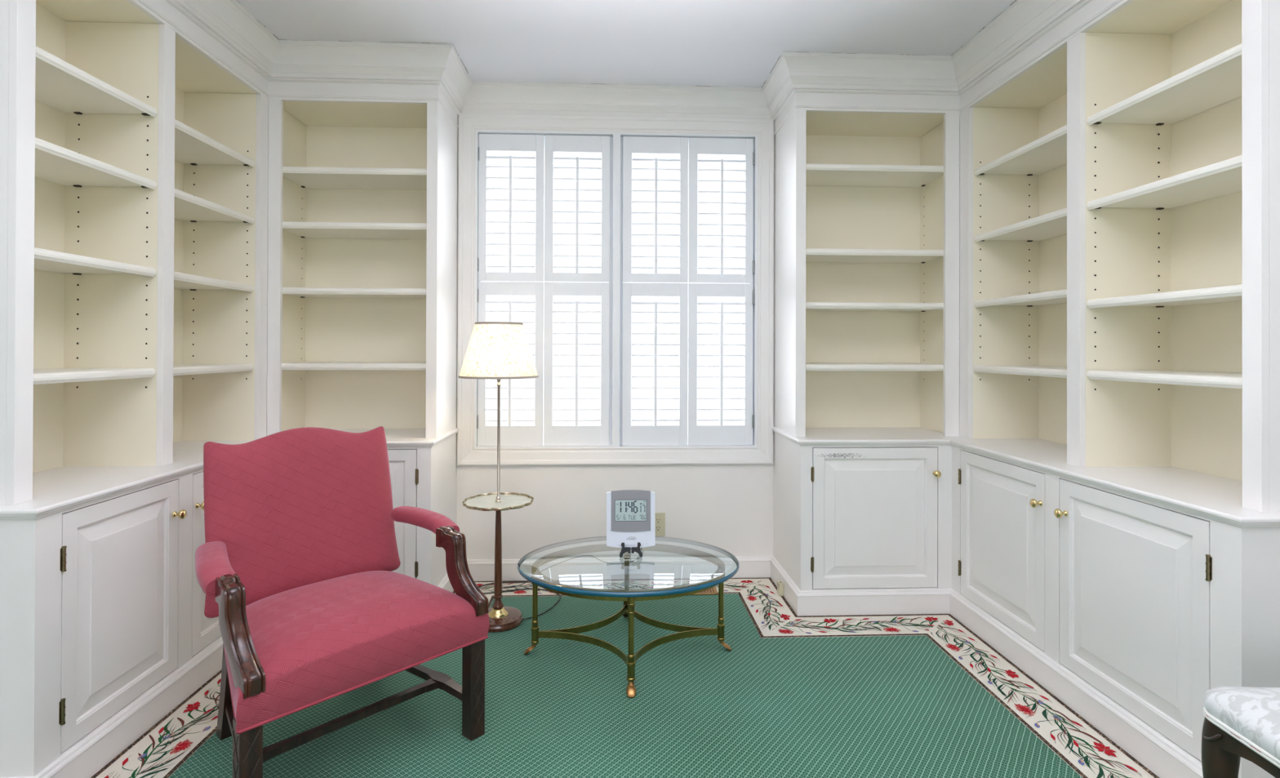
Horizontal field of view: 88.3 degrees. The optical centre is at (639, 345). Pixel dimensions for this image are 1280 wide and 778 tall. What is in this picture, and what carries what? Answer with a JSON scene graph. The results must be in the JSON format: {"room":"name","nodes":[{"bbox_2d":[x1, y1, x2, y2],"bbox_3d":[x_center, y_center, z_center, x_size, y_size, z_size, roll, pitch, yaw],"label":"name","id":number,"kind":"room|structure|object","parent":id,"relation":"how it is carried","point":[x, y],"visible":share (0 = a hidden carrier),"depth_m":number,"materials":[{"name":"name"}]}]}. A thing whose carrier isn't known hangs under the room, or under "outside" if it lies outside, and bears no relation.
{"room":"library","nodes":[
{"label":"library","id":0,"kind":"room"},
{"bbox_2d":[266,122,959,559],"bbox_3d":[-0.098,-0.056,3.372,3.710,2.440,0.140,0,0,-3],"label":"wall","id":1,"kind":"structure","parent":0,"point":[730,508],"depth_m":3.29,"materials":[{"name":"paint"}]},
{"bbox_2d":[457,112,773,465],"bbox_3d":[-0.116,-0.278,3.365,1.574,1.742,0.173,0,0,-3],"label":"window","id":2,"kind":"structure","parent":1,"relation":"in","point":[470,125],"depth_m":3.29,"materials":[{"name":"paint"}]},
{"bbox_2d":[476,281,543,445],"bbox_3d":[-0.648,0.090,3.286,0.332,0.814,0.055,0,0,-3],"label":"plantation shutter","id":3,"kind":"object","parent":2,"relation":"attached to","point":[510,435],"visible":0.76,"depth_m":3.28,"materials":[{"name":"paint"}]},
{"bbox_2d":[477,133,544,281],"bbox_3d":[-0.646,-0.686,3.289,0.332,0.731,0.055,0,0,-3],"label":"plantation shutter","id":4,"kind":"object","parent":2,"relation":"attached to","point":[486,142],"visible":1,"depth_m":3.28,"materials":[{"name":"paint"}]},
{"bbox_2d":[543,282,609,445],"bbox_3d":[-0.317,0.091,3.301,0.326,0.814,0.055,0,0,-3],"label":"plantation shutter","id":5,"kind":"object","parent":2,"relation":"attached to","point":[553,435],"visible":1,"depth_m":3.29,"materials":[{"name":"paint"}]},
{"bbox_2d":[544,134,609,282],"bbox_3d":[-0.314,-0.685,3.304,0.326,0.731,0.055,0,0,-3],"label":"plantation shutter","id":6,"kind":"object","parent":2,"relation":"attached to","point":[553,144],"visible":1,"depth_m":3.30,"materials":[{"name":"paint"}]},
{"bbox_2d":[622,282,688,445],"bbox_3d":[0.075,0.093,3.319,0.330,0.814,0.055,0,0,-3],"label":"plantation shutter","id":7,"kind":"object","parent":2,"relation":"attached to","point":[632,435],"visible":1,"depth_m":3.31,"materials":[{"name":"paint"}]},
{"bbox_2d":[622,136,688,283],"bbox_3d":[0.078,-0.684,3.322,0.330,0.731,0.055,0,0,-3],"label":"plantation shutter","id":8,"kind":"object","parent":2,"relation":"attached to","point":[631,144],"visible":1,"depth_m":3.31,"materials":[{"name":"paint"}]},
{"bbox_2d":[687,283,755,444],"bbox_3d":[0.411,0.094,3.334,0.336,0.814,0.055,0,0,-3],"label":"plantation shutter","id":9,"kind":"object","parent":2,"relation":"attached to","point":[713,434],"visible":1,"depth_m":3.33,"materials":[{"name":"paint"}]},
{"bbox_2d":[688,137,755,283],"bbox_3d":[0.413,-0.683,3.337,0.336,0.731,0.055,0,0,-3],"label":"plantation shutter","id":10,"kind":"object","parent":2,"relation":"attached to","point":[696,146],"visible":1,"depth_m":3.33,"materials":[{"name":"paint"}]},
{"bbox_2d":[466,555,773,581],"bbox_3d":[-0.116,1.111,3.286,1.582,0.104,0.021,0,0,-3],"label":"baseboard","id":11,"kind":"structure","parent":1,"relation":"attached to","point":[750,566],"depth_m":3.28,"materials":[{"name":"paint"}]},
{"bbox_2d":[137,0,1122,135],"bbox_3d":[-0.050,-1.175,2.380,3.710,0.211,1.856,0,0,-3],"label":"trim","id":12,"kind":"structure","parent":1,"relation":"attached to","point":[1027,29],"depth_m":2.86,"materials":[{"name":"paint"}]},
{"bbox_2d":[654,512,665,535],"bbox_3d":[0.091,0.894,3.301,0.070,0.115,0.010,0,0,-3],"label":"wall outlet","id":13,"kind":"object","parent":1,"relation":"attached to","point":[660,517],"visible":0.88,"depth_m":3.30,"materials":[{"name":"beige plastic"}]},
{"bbox_2d":[655,524,661,531],"bbox_3d":[0.091,0.913,3.298,0.034,0.034,0.004,0,0,-3],"label":"receptacle","id":14,"kind":"object","parent":13,"relation":"attached to","point":[658,527],"depth_m":3.30,"materials":[{"name":"beige plastic"}]},
{"bbox_2d":[655,516,661,524],"bbox_3d":[0.091,0.874,3.298,0.034,0.034,0.004,0,0,-3],"label":"receptacle","id":15,"kind":"object","parent":13,"relation":"attached to","point":[658,519],"depth_m":3.30,"materials":[{"name":"beige plastic"}]},
{"bbox_2d":[168,593,1082,777],"bbox_3d":[0.082,1.172,-0.674,3.910,0.050,8.250,0,0,-3],"label":"rug","id":16,"kind":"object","parent":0,"point":[868,706],"depth_m":2.05,"materials":[{"name":"green carpet"}]},
{"bbox_2d":[0,469,222,777],"bbox_3d":[-1.694,0.790,2.401,0.436,0.729,1.607,0,0,-3],"label":"base cabinet","id":17,"kind":"object","parent":16,"relation":"on","point":[102,601],"visible":0.66,"depth_m":1.78,"materials":[{"name":"paint"}]},
{"bbox_2d":[0,573,453,777],"bbox_3d":[-1.374,1.104,2.404,0.591,0.104,1.949,0,0,27],"label":"baseboard","id":18,"kind":"structure","parent":17,"relation":"attached to","point":[96,750],"depth_m":1.93,"materials":[{"name":"paint"}]},
{"bbox_2d":[0,427,459,519],"bbox_3d":[-1.382,0.413,2.419,1.062,0.028,1.642,0,0,-3],"label":"countertop","id":19,"kind":"structure","parent":17,"relation":"on","point":[57,490],"depth_m":1.99,"materials":[{"name":"paint"}]},
{"bbox_2d":[0,0,302,505],"bbox_3d":[-1.749,-0.424,2.419,0.328,1.643,1.577,0,0,-3],"label":"bookcase","id":20,"kind":"object","parent":19,"relation":"on","point":[134,159],"visible":0.98,"depth_m":2.17,"materials":[{"name":"paint"}]},
{"bbox_2d":[266,97,457,438],"bbox_3d":[-1.258,-0.420,3.054,0.732,1.643,0.392,0,0,-3],"label":"bookcase","id":21,"kind":"object","parent":19,"relation":"on","point":[362,194],"visible":0.95,"depth_m":3.18,"materials":[{"name":"paint"}]},
{"bbox_2d":[195,426,489,777],"bbox_3d":[-0.905,0.712,1.940,0.650,0.886,0.715,0,0,42],"label":"armchair","id":22,"kind":"object","parent":16,"relation":"on","point":[298,557],"visible":1,"depth_m":1.94,"materials":[{"name":"fabric"}]},
{"bbox_2d":[386,433,457,586],"bbox_3d":[-1.216,0.794,2.990,0.644,0.729,0.511,0,0,-3],"label":"base cabinet","id":23,"kind":"object","parent":16,"relation":"on","point":[423,477],"visible":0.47,"depth_m":2.79,"materials":[{"name":"paint"}]},
{"bbox_2d":[457,321,560,631],"bbox_3d":[-0.526,0.529,2.977,0.556,1.261,0.744,0,0,-3],"label":"floor lamp","id":24,"kind":"object","parent":16,"relation":"on","point":[496,350],"depth_m":2.69,"materials":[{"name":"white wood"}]},
{"bbox_2d":[462,492,533,511],"bbox_3d":[-0.594,0.653,2.766,0.289,0.014,0.289,0,0,-3],"label":"tray","id":25,"kind":"object","parent":24,"relation":"on","point":[505,500],"depth_m":2.76,"materials":[{"name":"white glass"}]},
{"bbox_2d":[90,577,1159,777],"bbox_3d":[-0.052,1.158,2.274,3.710,0.003,2.009,0,0,-3],"label":"carpet border","id":26,"kind":"object","parent":16,"relation":"on","point":[160,751],"visible":0.56,"depth_m":2.22,"materials":[{"name":"beige carpet"}]},
{"bbox_2d":[502,552,642,587],"bbox_3d":[-0.205,0.959,3.025,0.872,0.397,0.405,0,0,40],"label":"cord","id":27,"kind":"object","parent":26,"relation":"on","point":[642,553],"visible":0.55,"depth_m":3.21,"materials":[{"name":"black plastic"}]},
{"bbox_2d":[516,536,739,697],"bbox_3d":[-0.043,0.984,2.496,0.834,0.350,0.672,0,0,-3],"label":"coffee table","id":28,"kind":"object","parent":16,"relation":"on","point":[552,552],"visible":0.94,"depth_m":2.47,"materials":[{"name":"clear glass"}]},
{"bbox_2d":[619,542,642,557],"bbox_3d":[-0.036,0.739,2.569,0.088,0.140,0.089,0,0,-3],"label":"easel stand","id":29,"kind":"object","parent":28,"relation":"on","point":[624,549],"visible":0.76,"depth_m":2.52,"materials":[{"name":"black plastic"}]},
{"bbox_2d":[606,489,655,547],"bbox_3d":[-0.036,0.671,2.564,0.188,0.222,0.052,0,0,-3],"label":"digital clock","id":30,"kind":"object","parent":29,"relation":"on","point":[630,513],"visible":1,"depth_m":2.55,"materials":[{"name":"white plastic"}]},
{"bbox_2d":[689,586,718,595],"bbox_3d":[0.264,1.159,3.121,0.200,0.005,0.096,0,0,-3],"label":"floor vent","id":31,"kind":"object","parent":16,"relation":"in","point":[713,590],"visible":0.33,"depth_m":3.10,"materials":[{"name":"metal"}]},
{"bbox_2d":[773,432,951,590],"bbox_3d":[1.020,0.801,3.092,0.668,0.729,0.511,0,0,-3],"label":"base cabinet","id":32,"kind":"object","parent":16,"relation":"on","point":[846,517],"visible":0.98,"depth_m":2.88,"materials":[{"name":"paint"}]},
{"bbox_2d":[951,445,1279,777],"bbox_3d":[1.572,0.800,2.461,0.446,0.729,1.784,0,0,-3],"label":"base cabinet","id":33,"kind":"object","parent":16,"relation":"on","point":[1154,607],"visible":0.84,"depth_m":1.92,"materials":[{"name":"paint"}]},
{"bbox_2d":[770,555,1203,777],"bbox_3d":[1.253,1.112,2.444,0.625,0.104,2.116,0,0,-29],"label":"baseboard","id":34,"kind":"structure","parent":33,"relation":"attached to","point":[1163,758],"depth_m":2.38,"materials":[{"name":"paint"}]},
{"bbox_2d":[777,580,783,595],"bbox_3d":[0.655,1.131,3.076,0.022,0.059,0.044,0,0,-3],"label":"phone jack","id":35,"kind":"object","parent":34,"relation":"attached to","point":[780,584],"visible":1,"depth_m":3.06,"materials":[{"name":"beige plastic"}]},
{"bbox_2d":[771,426,1279,528],"bbox_3d":[1.250,0.421,2.450,1.097,0.028,1.820,0,0,-3],"label":"countertop","id":36,"kind":"structure","parent":33,"relation":"on","point":[1213,497],"depth_m":2.13,"materials":[{"name":"paint"}]},
{"bbox_2d":[773,107,959,436],"bbox_3d":[1.062,-0.412,3.160,0.749,1.643,0.392,0,0,-3],"label":"bookcase","id":37,"kind":"object","parent":36,"relation":"on","point":[867,206],"visible":0.98,"depth_m":3.29,"materials":[{"name":"paint"}]},
{"bbox_2d":[960,0,1279,512],"bbox_3d":[1.633,-0.413,2.484,0.331,1.643,1.754,0,0,-3],"label":"bookcase","id":38,"kind":"object","parent":36,"relation":"on","point":[1120,188],"visible":0.99,"depth_m":2.22,"materials":[{"name":"paint"}]},
{"bbox_2d":[1201,686,1279,777],"bbox_3d":[1.374,0.655,1.050,0.574,1.007,0.513,0,0,1],"label":"chair","id":39,"kind":"object","parent":16,"relation":"on","point":[1243,722],"visible":1,"depth_m":1.23,"materials":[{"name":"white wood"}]},
{"bbox_2d":[235,0,1015,87],"bbox_3d":[0.090,-1.318,-0.664,3.910,0.050,8.250,0,0,-3],"label":"ceiling","id":40,"kind":"structure","parent":0,"point":[735,43],"depth_m":2.67,"materials":[{"name":"paint"}]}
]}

